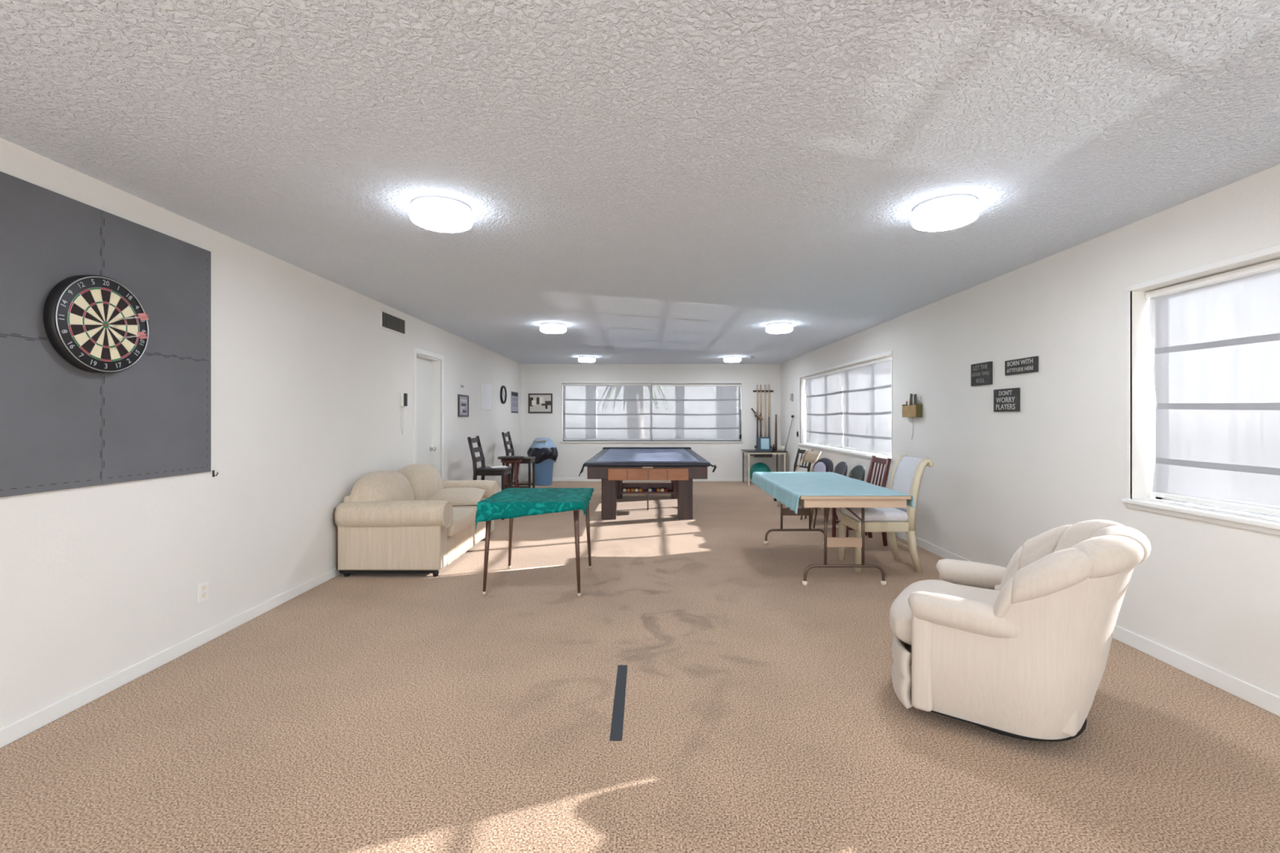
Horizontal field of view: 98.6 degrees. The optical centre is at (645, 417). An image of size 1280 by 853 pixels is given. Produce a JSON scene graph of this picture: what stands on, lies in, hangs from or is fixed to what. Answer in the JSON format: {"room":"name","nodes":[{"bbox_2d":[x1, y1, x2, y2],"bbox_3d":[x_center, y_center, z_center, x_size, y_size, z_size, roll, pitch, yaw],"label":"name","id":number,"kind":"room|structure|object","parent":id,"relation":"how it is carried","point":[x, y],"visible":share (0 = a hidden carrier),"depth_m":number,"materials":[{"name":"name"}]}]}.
{"room":"game room","nodes":[
{"label":"game room","id":0,"kind":"room"},
{"bbox_2d":[0,137,520,728],"bbox_3d":[-2.683,0.098,4.125,0.200,2.440,14.650,0,0,0],"label":"wall","id":1,"kind":"structure","parent":0,"point":[307,382],"depth_m":3.46,"materials":[{"name":"paint"}]},
{"bbox_2d":[0,171,210,497],"bbox_3d":[-2.577,-0.333,2.603,0.013,1.300,1.305,0,0,0],"label":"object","id":2,"kind":"object","parent":1,"relation":"attached to","point":[64,426],"visible":0.83,"depth_m":2.57,"materials":[{"name":"grey fabric"}]},
{"bbox_2d":[43,275,148,373],"bbox_3d":[-2.542,-0.434,2.567,0.055,0.451,0.451,0,0,0],"label":"dartboard","id":3,"kind":"object","parent":2,"relation":"attached to","point":[82,313],"visible":0.98,"depth_m":2.52,"materials":[{"name":"black"}]},
{"bbox_2d":[119,312,149,320],"bbox_3d":[-2.463,-0.485,2.636,0.143,0.034,0.030,0,0,-6],"label":"dart","id":4,"kind":"object","parent":3,"relation":"attached to","point":[142,317],"visible":1,"depth_m":2.64,"materials":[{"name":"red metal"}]},
{"bbox_2d":[122,331,146,338],"bbox_3d":[-2.463,-0.395,2.637,0.143,0.034,0.030,0,0,3],"label":"dart","id":5,"kind":"object","parent":3,"relation":"attached to","point":[141,335],"visible":1,"depth_m":2.63,"materials":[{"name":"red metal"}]},
{"bbox_2d":[198,579,208,603],"bbox_3d":[-2.579,1.013,3.210,0.008,0.116,0.072,0,0,0],"label":"outlet","id":6,"kind":"object","parent":1,"relation":"attached to","point":[202,586],"visible":1,"depth_m":3.20,"materials":[{"name":"white paint"}]},
{"bbox_2d":[201,585,206,591],"bbox_3d":[-2.577,0.992,3.210,0.004,0.026,0.028,0,0,0],"label":"socket","id":7,"kind":"object","parent":6,"relation":"attached to","point":[203,587],"depth_m":3.21,"materials":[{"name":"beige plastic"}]},
{"bbox_2d":[201,592,206,598],"bbox_3d":[-2.577,1.034,3.210,0.004,0.026,0.028,0,0,0],"label":"socket","id":8,"kind":"object","parent":6,"relation":"attached to","point":[203,594],"depth_m":3.21,"materials":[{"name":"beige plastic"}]},
{"bbox_2d":[212,470,217,476],"bbox_3d":[-2.568,0.333,3.285,0.031,0.040,0.012,0,0,0],"label":"wall hook","id":9,"kind":"object","parent":1,"relation":"attached to","point":[213,471],"visible":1,"depth_m":3.28,"materials":[{"name":"black metal"}]},
{"bbox_2d":[0,477,522,748],"bbox_3d":[-2.577,1.280,4.125,0.012,0.075,14.650,0,0,0],"label":"baseboard","id":10,"kind":"structure","parent":1,"relation":"attached to","point":[10,733],"depth_m":2.80,"materials":[{"name":"white paint"}]},
{"bbox_2d":[380,308,406,336],"bbox_3d":[-2.577,-0.967,5.630,0.012,0.190,0.560,0,0,0],"label":"air vent","id":11,"kind":"object","parent":1,"relation":"in","point":[389,322],"visible":1,"depth_m":5.62,"materials":[{"name":"metal"}]},
{"bbox_2d":[400,392,407,434],"bbox_3d":[-2.557,-0.045,5.828,0.052,0.434,0.074,0,0,0],"label":"intercom","id":12,"kind":"object","parent":1,"relation":"attached to","point":[403,396],"visible":1,"depth_m":5.81,"materials":[{"name":"white paint"}]},
{"bbox_2d":[413,346,444,480],"bbox_3d":[-2.676,0.263,6.560,0.214,2.110,0.900,0,0,0],"label":"door","id":13,"kind":"structure","parent":1,"relation":"in","point":[428,371],"depth_m":6.80,"materials":[{"name":"white paint"}]},
{"bbox_2d":[459,383,466,389],"bbox_3d":[-2.578,-0.442,7.750,0.011,0.070,0.240,0,0,0],"label":"wall plaque","id":14,"kind":"object","parent":1,"relation":"attached to","point":[462,386],"visible":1,"depth_m":7.75,"materials":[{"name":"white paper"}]},
{"bbox_2d":[457,394,468,417],"bbox_3d":[-2.573,-0.169,7.770,0.020,0.310,0.420,0,0,0],"label":"picture frame","id":15,"kind":"object","parent":1,"relation":"attached to","point":[463,400],"visible":1,"depth_m":7.76,"materials":[{"name":"grey wood"}]},
{"bbox_2d":[459,395,467,415],"bbox_3d":[-2.577,-0.169,7.770,0.012,0.265,0.375,0,0,0],"label":"print","id":16,"kind":"object","parent":15,"relation":"attached to","point":[463,399],"depth_m":7.76,"materials":[{"name":"grey paper"}]},
{"bbox_2d":[481,382,492,409],"bbox_3d":[-2.573,-0.342,8.920,0.020,0.420,0.560,0,0,0],"label":"whiteboard","id":17,"kind":"object","parent":1,"relation":"attached to","point":[486,388],"visible":1,"depth_m":8.92,"materials":[{"name":"white paint"}]},
{"bbox_2d":[500,385,506,404],"bbox_3d":[-2.563,-0.417,9.920,0.040,0.330,0.330,0,0,0],"label":"wall clock","id":18,"kind":"object","parent":1,"relation":"attached to","point":[503,389],"visible":1,"depth_m":9.93,"materials":[{"name":"black plastic"}]},
{"bbox_2d":[511,391,518,413],"bbox_3d":[-2.577,-0.302,10.820,0.012,0.420,0.560,0,0,0],"label":"poster","id":19,"kind":"object","parent":1,"relation":"attached to","point":[514,395],"visible":1,"depth_m":10.82,"materials":[{"name":"grey paper"}]},
{"bbox_2d":[520,363,523,477],"bbox_3d":[-2.563,0.058,11.405,0.040,2.360,0.090,0,0,0],"label":"trim","id":20,"kind":"structure","parent":1,"relation":"attached to","point":[522,365],"depth_m":11.40,"materials":[{"name":"white paint"}]},
{"bbox_2d":[0,0,1279,364],"bbox_3d":[0.111,-1.197,4.125,5.787,0.150,15.050,0,0,0],"label":"ceiling","id":21,"kind":"structure","parent":0,"point":[656,181],"depth_m":2.20,"materials":[{"name":"white paint"}]},
{"bbox_2d":[409,195,472,232],"bbox_3d":[-1.085,-1.075,2.930,0.316,0.094,0.316,0,0,0],"label":"ceiling light","id":22,"kind":"object","parent":21,"relation":"attached to","point":[434,213],"visible":1,"depth_m":2.83,"materials":[{"name":"white"}]},
{"bbox_2d":[539,322,566,333],"bbox_3d":[-1.110,-1.075,6.600,0.316,0.094,0.316,0,0,0],"label":"ceiling light","id":23,"kind":"object","parent":21,"relation":"attached to","point":[545,327],"visible":1,"depth_m":6.48,"materials":[{"name":"white"}]},
{"bbox_2d":[539,324,566,332],"bbox_3d":[-1.110,-1.064,6.600,0.316,0.060,0.316,0,0,0],"label":"diffuser","id":24,"kind":"object","parent":23,"relation":"attached to","point":[543,328],"depth_m":6.48,"materials":[{"name":"white plastic"}]},
{"bbox_2d":[577,355,595,362],"bbox_3d":[-1.080,-1.075,10.100,0.316,0.094,0.316,0,0,0],"label":"ceiling light","id":25,"kind":"object","parent":21,"relation":"attached to","point":[581,358],"visible":1,"depth_m":9.98,"materials":[{"name":"white"}]},
{"bbox_2d":[577,357,595,361],"bbox_3d":[-1.080,-1.064,10.100,0.316,0.060,0.316,0,0,0],"label":"diffuser","id":26,"kind":"object","parent":25,"relation":"attached to","point":[580,359],"depth_m":9.98,"materials":[{"name":"white plastic"}]},
{"bbox_2d":[724,355,741,362],"bbox_3d":[1.590,-1.075,10.100,0.316,0.094,0.316,0,0,0],"label":"ceiling light","id":27,"kind":"object","parent":21,"relation":"attached to","point":[727,358],"visible":1,"depth_m":9.98,"materials":[{"name":"white"}]},
{"bbox_2d":[724,357,741,361],"bbox_3d":[1.590,-1.064,10.100,0.316,0.060,0.316,0,0,0],"label":"diffuser","id":28,"kind":"object","parent":27,"relation":"attached to","point":[726,359],"depth_m":9.98,"materials":[{"name":"white plastic"}]},
{"bbox_2d":[765,322,792,333],"bbox_3d":[1.600,-1.075,6.600,0.316,0.094,0.316,0,0,0],"label":"ceiling light","id":29,"kind":"object","parent":21,"relation":"attached to","point":[774,327],"visible":1,"depth_m":6.48,"materials":[{"name":"white"}]},
{"bbox_2d":[765,324,792,332],"bbox_3d":[1.600,-1.064,6.600,0.316,0.060,0.316,0,0,0],"label":"diffuser","id":30,"kind":"object","parent":29,"relation":"attached to","point":[770,328],"depth_m":6.48,"materials":[{"name":"white plastic"}]},
{"bbox_2d":[911,194,979,231],"bbox_3d":[1.580,-1.075,2.910,0.316,0.094,0.316,0,0,0],"label":"ceiling light","id":31,"kind":"object","parent":21,"relation":"attached to","point":[946,212],"visible":1,"depth_m":2.82,"materials":[{"name":"white"}]},
{"bbox_2d":[0,481,1279,852],"bbox_3d":[0.111,1.378,4.125,5.787,0.120,15.050,0,0,0],"label":"floor","id":32,"kind":"structure","parent":0,"point":[357,713],"depth_m":2.30,"materials":[{"name":"brown carpet"}]},
{"bbox_2d":[333,463,499,577],"bbox_3d":[-2.094,0.899,5.346,0.912,0.837,1.738,0,0,0],"label":"loveseat","id":33,"kind":"object","parent":32,"relation":"on","point":[387,523],"visible":0.86,"depth_m":4.53,"materials":[{"name":"beige fabric"}]},
{"bbox_2d":[349,471,414,502],"bbox_3d":[-2.358,0.739,4.965,0.367,0.516,0.770,0,0,0],"label":"cushion","id":34,"kind":"object","parent":33,"relation":"on","point":[378,486],"depth_m":4.75,"materials":[{"name":"beige fabric"}]},
{"bbox_2d":[397,463,443,500],"bbox_3d":[-2.358,0.739,5.735,0.367,0.516,0.770,0,0,0],"label":"cushion","id":35,"kind":"object","parent":33,"relation":"on","point":[424,479],"depth_m":5.54,"materials":[{"name":"beige fabric"}]},
{"bbox_2d":[426,487,485,506],"bbox_3d":[-1.947,0.818,5.615,0.541,0.172,0.459,0,0,-7],"label":"seat cushion","id":36,"kind":"object","parent":33,"relation":"on","point":[459,496],"visible":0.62,"depth_m":5.53,"materials":[{"name":"beige fabric"}]},
{"bbox_2d":[447,507,475,536],"bbox_3d":[-1.953,0.948,5.032,0.630,0.160,0.624,0,0,0],"label":"seat cushion","id":37,"kind":"object","parent":33,"relation":"on","point":[463,518],"depth_m":4.98,"materials":[{"name":"beige fabric"}]},
{"bbox_2d":[452,498,484,511],"bbox_3d":[-1.953,0.948,5.662,0.630,0.160,0.624,0,0,0],"label":"seat cushion","id":38,"kind":"object","parent":33,"relation":"on","point":[474,508],"depth_m":5.38,"materials":[{"name":"beige fabric"}]},
{"bbox_2d":[466,435,511,519],"bbox_3d":[-2.066,0.781,7.300,0.491,1.077,0.412,0,0,0],"label":"counter chair","id":39,"kind":"object","parent":32,"relation":"on","point":[483,471],"visible":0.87,"depth_m":7.12,"materials":[{"name":"brown wood"}]},
{"bbox_2d":[489,466,507,468],"bbox_3d":[-1.950,0.651,7.300,0.200,0.012,0.140,0,0,-29],"label":"magazine","id":40,"kind":"object","parent":39,"relation":"on","point":[492,467],"visible":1,"depth_m":7.29,"materials":[{"name":"white paper"}]},
{"bbox_2d":[497,455,524,488],"bbox_3d":[-2.030,0.953,8.300,0.400,0.738,0.400,0,0,0],"label":"pub table","id":41,"kind":"object","parent":32,"relation":"on","point":[508,459],"visible":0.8,"depth_m":8.21,"materials":[{"name":"brown wood"}]},
{"bbox_2d":[501,431,535,488],"bbox_3d":[-2.146,0.776,9.300,0.492,1.086,0.412,0,0,0],"label":"counter chair","id":42,"kind":"object","parent":32,"relation":"on","point":[527,460],"visible":0.69,"depth_m":9.27,"materials":[{"name":"brown wood"}]},
{"bbox_2d":[482,504,591,597],"bbox_3d":[-0.840,0.968,4.410,0.750,0.701,0.820,0,0,0],"label":"table","id":43,"kind":"object","parent":32,"relation":"on","point":[576,526],"visible":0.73,"depth_m":4.07,"materials":[{"name":"brown metal"}]},
{"bbox_2d":[475,488,594,533],"bbox_3d":[-0.847,0.727,4.402,0.824,0.227,0.877,0,0,0],"label":"tablecloth","id":44,"kind":"object","parent":43,"relation":"on","point":[508,503],"visible":1,"depth_m":4.03,"materials":[{"name":"green fabric"}]},
{"bbox_2d":[527,437,558,485],"bbox_3d":[-2.025,0.853,10.848,0.596,0.930,0.599,0,0,0],"label":"trash bin","id":45,"kind":"object","parent":32,"relation":"on","point":[545,452],"visible":0.94,"depth_m":10.67,"materials":[{"name":"blue plastic"}]},
{"bbox_2d":[609,665,627,741],"bbox_3d":[-0.122,1.317,2.587,0.051,0.002,0.685,0,0,0],"label":"tape","id":46,"kind":"object","parent":32,"relation":"on","point":[616,728],"visible":1,"depth_m":2.52,"materials":[{"name":"grey"}]},
{"bbox_2d":[578,447,716,519],"bbox_3d":[0.026,0.914,8.117,1.670,0.808,3.006,0,0,0],"label":"pool table","id":47,"kind":"object","parent":32,"relation":"on","point":[680,466],"visible":1,"depth_m":7.13,"materials":[{"name":"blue wood"}]},
{"bbox_2d":[620,480,675,493],"bbox_3d":[0.025,0.968,7.860,0.760,0.200,0.320,0,0,0],"label":"tray","id":48,"kind":"object","parent":47,"relation":"on","point":[645,486],"depth_m":8.00,"materials":[{"name":"red wood"}]},
{"bbox_2d":[749,462,770,479],"bbox_3d":[2.270,1.103,10.950,0.430,0.430,0.430,0,0,0],"label":"exercise ball","id":49,"kind":"object","parent":32,"relation":"on","point":[757,467],"visible":0.53,"depth_m":10.83,"materials":[{"name":"teal rubber"}]},
{"bbox_2d":[741,449,786,485],"bbox_3d":[2.355,0.986,11.010,0.770,0.665,0.700,0,0,0],"label":"side table","id":50,"kind":"object","parent":32,"relation":"on","point":[755,453],"visible":0.84,"depth_m":10.70,"materials":[{"name":"brown wood"}]},
{"bbox_2d":[757,436,770,450],"bbox_3d":[2.364,0.519,11.021,0.260,0.268,0.098,0,0,6],"label":"photo frame","id":51,"kind":"object","parent":50,"relation":"on","point":[763,443],"visible":0.94,"depth_m":10.99,"materials":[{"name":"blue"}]},
{"bbox_2d":[760,438,768,448],"bbox_3d":[2.381,0.518,10.989,0.160,0.208,0.033,0,0,6],"label":"print","id":52,"kind":"object","parent":51,"relation":"attached to","point":[764,442],"depth_m":10.99,"materials":[{"name":"blue paper"}]},
{"bbox_2d":[774,414,777,449],"bbox_3d":[2.642,0.287,11.196,0.056,0.721,0.448,0,0,12],"label":"club","id":53,"kind":"object","parent":50,"relation":"on","point":[775,426],"visible":0.92,"depth_m":11.16,"materials":[{"name":"brown wood"}]},
{"bbox_2d":[779,445,784,451],"bbox_3d":[2.690,0.603,10.850,0.088,0.100,0.088,0,0,0],"label":"cup","id":54,"kind":"object","parent":50,"relation":"on","point":[782,447],"visible":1,"depth_m":10.82,"materials":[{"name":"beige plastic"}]},
{"bbox_2d":[784,415,794,451],"bbox_3d":[2.745,0.301,10.547,0.051,0.708,0.370,0,0,-9],"label":"leaning stick","id":55,"kind":"object","parent":50,"relation":"on","point":[792,416],"visible":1,"depth_m":10.53,"materials":[{"name":"grey metal"}]},
{"bbox_2d":[773,448,813,501],"bbox_3d":[2.314,0.906,8.614,0.491,0.828,0.432,0,0,-17],"label":"dining chair","id":56,"kind":"object","parent":32,"relation":"on","point":[802,451],"visible":0.31,"depth_m":8.74,"materials":[{"name":"brown wood"}]},
{"bbox_2d":[777,449,821,510],"bbox_3d":[2.240,0.898,8.004,0.501,0.852,0.444,0,0,-11],"label":"folding chair","id":57,"kind":"object","parent":32,"relation":"on","point":[811,456],"visible":0.57,"depth_m":8.10,"materials":[{"name":"beige fabric"}]},
{"bbox_2d":[787,457,833,518],"bbox_3d":[2.251,0.935,7.475,0.508,0.772,0.422,0,0,-20],"label":"chair","id":58,"kind":"object","parent":32,"relation":"on","point":[823,464],"visible":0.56,"depth_m":7.49,"materials":[{"name":"grey plastic"}]},
{"bbox_2d":[800,461,847,522],"bbox_3d":[2.253,0.935,6.920,0.508,0.772,0.422,0,0,0],"label":"chair","id":59,"kind":"object","parent":32,"relation":"on","point":[841,468],"visible":0.38,"depth_m":6.92,"materials":[{"name":"grey fabric"}]},
{"bbox_2d":[764,495,911,585],"bbox_3d":[1.560,0.948,4.970,0.820,0.740,1.780,0,0,0],"label":"folding table","id":60,"kind":"object","parent":32,"relation":"on","point":[825,502],"visible":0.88,"depth_m":4.33,"materials":[{"name":"beige laminate"}]},
{"bbox_2d":[751,471,914,514],"bbox_3d":[1.560,0.652,4.978,0.894,0.157,1.811,0,0,0],"label":"tablecloth","id":61,"kind":"object","parent":60,"relation":"on","point":[787,487],"visible":0.98,"depth_m":4.69,"materials":[{"name":"blue fabric"}]},
{"bbox_2d":[813,465,867,535],"bbox_3d":[2.253,0.935,6.380,0.508,0.772,0.422,0,0,0],"label":"chair","id":62,"kind":"object","parent":32,"relation":"on","point":[858,472],"visible":0.42,"depth_m":6.39,"materials":[{"name":"grey plastic"}]},
{"bbox_2d":[831,455,891,546],"bbox_3d":[2.286,0.867,5.860,0.492,0.907,0.432,0,0,0],"label":"dining chair","id":63,"kind":"object","parent":32,"relation":"on","point":[874,460],"visible":0.21,"depth_m":5.86,"materials":[{"name":"red wood"}]},
{"bbox_2d":[838,454,933,573],"bbox_3d":[2.122,0.835,4.900,0.670,0.981,0.490,0,0,0],"label":"chair","id":64,"kind":"object","parent":32,"relation":"on","point":[907,473],"visible":0.88,"depth_m":4.70,"materials":[{"name":"beige paint"}]},
{"bbox_2d":[840,507,907,521],"bbox_3d":[2.033,0.848,4.900,0.455,0.080,0.430,0,0,0],"label":"seat cushion","id":65,"kind":"object","parent":64,"relation":"on","point":[871,514],"depth_m":4.71,"materials":[{"name":"white fabric"}]},
{"bbox_2d":[889,519,1151,742],"bbox_3d":[1.639,0.884,2.483,0.944,0.867,0.856,0,0,37],"label":"swivel armchair","id":66,"kind":"object","parent":32,"relation":"on","point":[1020,650],"visible":1,"depth_m":2.16,"materials":[{"name":"beige fabric"}]},
{"bbox_2d":[889,579,999,645],"bbox_3d":[1.526,0.937,2.568,0.660,0.202,0.670,0,0,37],"label":"seat cushion","id":67,"kind":"object","parent":66,"relation":"on","point":[984,591],"depth_m":2.63,"materials":[{"name":"beige fabric"}]},
{"bbox_2d":[523,364,780,477],"bbox_3d":[0.111,0.098,11.550,5.787,2.440,0.200,0,0,0],"label":"wall","id":68,"kind":"structure","parent":0,"point":[727,457],"depth_m":11.45,"materials":[{"name":"paint"}]},
{"bbox_2d":[528,393,552,413],"bbox_3d":[-2.190,-0.302,11.440,0.500,0.410,0.020,0,0,0],"label":"picture frame","id":69,"kind":"object","parent":68,"relation":"attached to","point":[537,402],"visible":1,"depth_m":11.44,"materials":[{"name":"grey"}]},
{"bbox_2d":[522,477,751,481],"bbox_3d":[0.110,1.280,11.444,5.360,0.075,0.012,0,0,0],"label":"baseboard","id":70,"kind":"structure","parent":68,"relation":"attached to","point":[524,479],"depth_m":11.44,"materials":[{"name":"white paint"}]},
{"bbox_2d":[560,381,743,442],"bbox_3d":[0.127,-0.122,11.527,3.801,1.270,0.215,0,0,0],"label":"window","id":71,"kind":"structure","parent":68,"relation":"in","point":[563,441],"depth_m":11.44,"materials":[{"name":"white paint"}]},
{"bbox_2d":[563,383,651,439],"bbox_3d":[-0.806,-0.123,11.553,1.848,1.188,0.045,0,0,0],"label":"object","id":72,"kind":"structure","parent":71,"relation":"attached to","point":[593,411],"depth_m":11.56,"materials":[{"name":"fabric"}]},
{"bbox_2d":[651,384,741,439],"bbox_3d":[1.062,-0.116,11.517,1.871,1.173,0.117,0,0,0],"label":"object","id":73,"kind":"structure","parent":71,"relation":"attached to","point":[678,411],"depth_m":11.56,"materials":[{"name":"fabric"}]},
{"bbox_2d":[752,390,773,448],"bbox_3d":[2.440,0.028,11.412,0.420,1.200,0.075,0,0,0],"label":"cue rack","id":74,"kind":"object","parent":68,"relation":"attached to","point":[755,446],"visible":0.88,"depth_m":11.42,"materials":[{"name":"brown wood"}]},
{"bbox_2d":[751,408,763,421],"bbox_3d":[2.296,-0.066,11.345,0.259,0.277,0.040,0,0,0],"label":"brush","id":75,"kind":"object","parent":74,"relation":"hanging from","point":[757,415],"visible":1,"depth_m":11.33,"materials":[{"name":"brown wood"}]},
{"bbox_2d":[756,385,758,447],"bbox_3d":[2.310,-0.041,11.392,0.039,1.285,0.039,0,0,45],"label":"pool cue","id":76,"kind":"object","parent":74,"relation":"on","point":[757,385],"visible":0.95,"depth_m":11.38,"materials":[{"name":"beige wood"}]},
{"bbox_2d":[760,385,761,436],"bbox_3d":[2.380,-0.041,11.392,0.039,1.285,0.039,0,0,45],"label":"pool cue","id":77,"kind":"object","parent":74,"relation":"on","point":[760,385],"visible":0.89,"depth_m":11.38,"materials":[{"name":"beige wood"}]},
{"bbox_2d":[764,385,765,437],"bbox_3d":[2.470,-0.040,11.396,0.036,1.285,0.037,0,0,0],"label":"pool cue","id":78,"kind":"object","parent":74,"relation":"on","point":[765,385],"visible":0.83,"depth_m":11.39,"materials":[{"name":"beige wood"}]},
{"bbox_2d":[768,385,769,437],"bbox_3d":[2.550,-0.040,11.392,0.039,1.285,0.039,0,0,-45],"label":"pool cue","id":79,"kind":"object","parent":74,"relation":"on","point":[768,385],"visible":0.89,"depth_m":11.38,"materials":[{"name":"beige wood"}]},
{"bbox_2d":[780,164,1279,697],"bbox_3d":[2.904,0.098,4.125,0.200,2.440,14.650,0,0,0],"label":"wall","id":80,"kind":"structure","parent":0,"point":[1206,593],"depth_m":3.57,"materials":[{"name":"paint"}]},
{"bbox_2d":[790,393,793,400],"bbox_3d":[2.784,-0.392,10.500,0.040,0.140,0.100,0,0,0],"label":"thermostat","id":81,"kind":"object","parent":80,"relation":"attached to","point":[791,394],"visible":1,"depth_m":10.45,"materials":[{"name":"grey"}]},
{"bbox_2d":[798,350,893,463],"bbox_3d":[2.881,-0.124,8.135,0.215,1.285,3.790,0,0,0],"label":"window","id":82,"kind":"structure","parent":80,"relation":"in","point":[847,453],"depth_m":7.65,"materials":[{"name":"white paint"}]},
{"bbox_2d":[804,368,843,448],"bbox_3d":[2.892,-0.137,9.039,0.045,1.175,1.882,0,0,0],"label":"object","id":83,"kind":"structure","parent":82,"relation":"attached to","point":[824,391],"depth_m":8.89,"materials":[{"name":"fabric"}]},
{"bbox_2d":[840,355,891,456],"bbox_3d":[2.892,-0.137,7.190,0.045,1.175,1.800,0,0,0],"label":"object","id":84,"kind":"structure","parent":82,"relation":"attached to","point":[866,386],"depth_m":7.16,"materials":[{"name":"fabric"}]},
{"bbox_2d":[902,404,922,439],"bbox_3d":[2.773,0.043,5.730,0.062,0.369,0.312,0,0,0],"label":"box","id":85,"kind":"object","parent":80,"relation":"attached to","point":[913,411],"visible":0.94,"depth_m":5.66,"materials":[{"name":"beige wood"}]},
{"bbox_2d":[909,393,912,405],"bbox_3d":[2.759,-0.134,5.732,0.004,0.240,0.086,0,0,0],"label":"card","id":86,"kind":"object","parent":85,"relation":"in","point":[911,394],"visible":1,"depth_m":5.71,"materials":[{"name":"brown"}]},
{"bbox_2d":[913,394,916,404],"bbox_3d":[2.759,-0.130,5.627,0.004,0.229,0.076,0,0,0],"label":"card","id":87,"kind":"object","parent":85,"relation":"in","point":[914,395],"visible":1,"depth_m":5.62,"materials":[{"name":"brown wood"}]},
{"bbox_2d":[970,361,992,386],"bbox_3d":[2.794,-0.364,4.583,0.019,0.186,0.270,0,0,0],"label":"wall sign","id":88,"kind":"object","parent":80,"relation":"attached to","point":[981,374],"visible":1,"depth_m":4.56,"materials":[{"name":"grey wood"}]},
{"bbox_2d":[993,387,1020,412],"bbox_3d":[2.794,-0.137,4.265,0.019,0.178,0.290,0,0,0],"label":"wall sign","id":89,"kind":"object","parent":80,"relation":"attached to","point":[1004,399],"visible":1,"depth_m":4.25,"materials":[{"name":"grey wood"}]},
{"bbox_2d":[1004,355,1038,375],"bbox_3d":[2.794,-0.385,4.100,0.019,0.112,0.345,0,0,0],"label":"wall sign","id":90,"kind":"object","parent":80,"relation":"attached to","point":[1026,365],"visible":1,"depth_m":4.08,"materials":[{"name":"grey wood"}]},
{"bbox_2d":[837,507,1279,716],"bbox_3d":[2.797,1.276,4.125,0.013,0.085,14.650,0,0,0],"label":"baseboard","id":91,"kind":"structure","parent":80,"relation":"attached to","point":[1268,701],"depth_m":2.82,"materials":[{"name":"white paint"}]},
{"bbox_2d":[1120,244,1279,535],"bbox_3d":[2.881,-0.124,1.317,0.215,1.285,3.795,0,0,0],"label":"window","id":92,"kind":"structure","parent":80,"relation":"in","point":[1214,517],"depth_m":2.84,"materials":[{"name":"white paint"}]},
{"bbox_2d":[1145,258,1279,515],"bbox_3d":[2.906,-0.137,2.252,0.045,1.175,1.853,0,0,0],"label":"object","id":93,"kind":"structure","parent":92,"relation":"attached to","point":[1215,339],"depth_m":2.79,"materials":[{"name":"fabric"}]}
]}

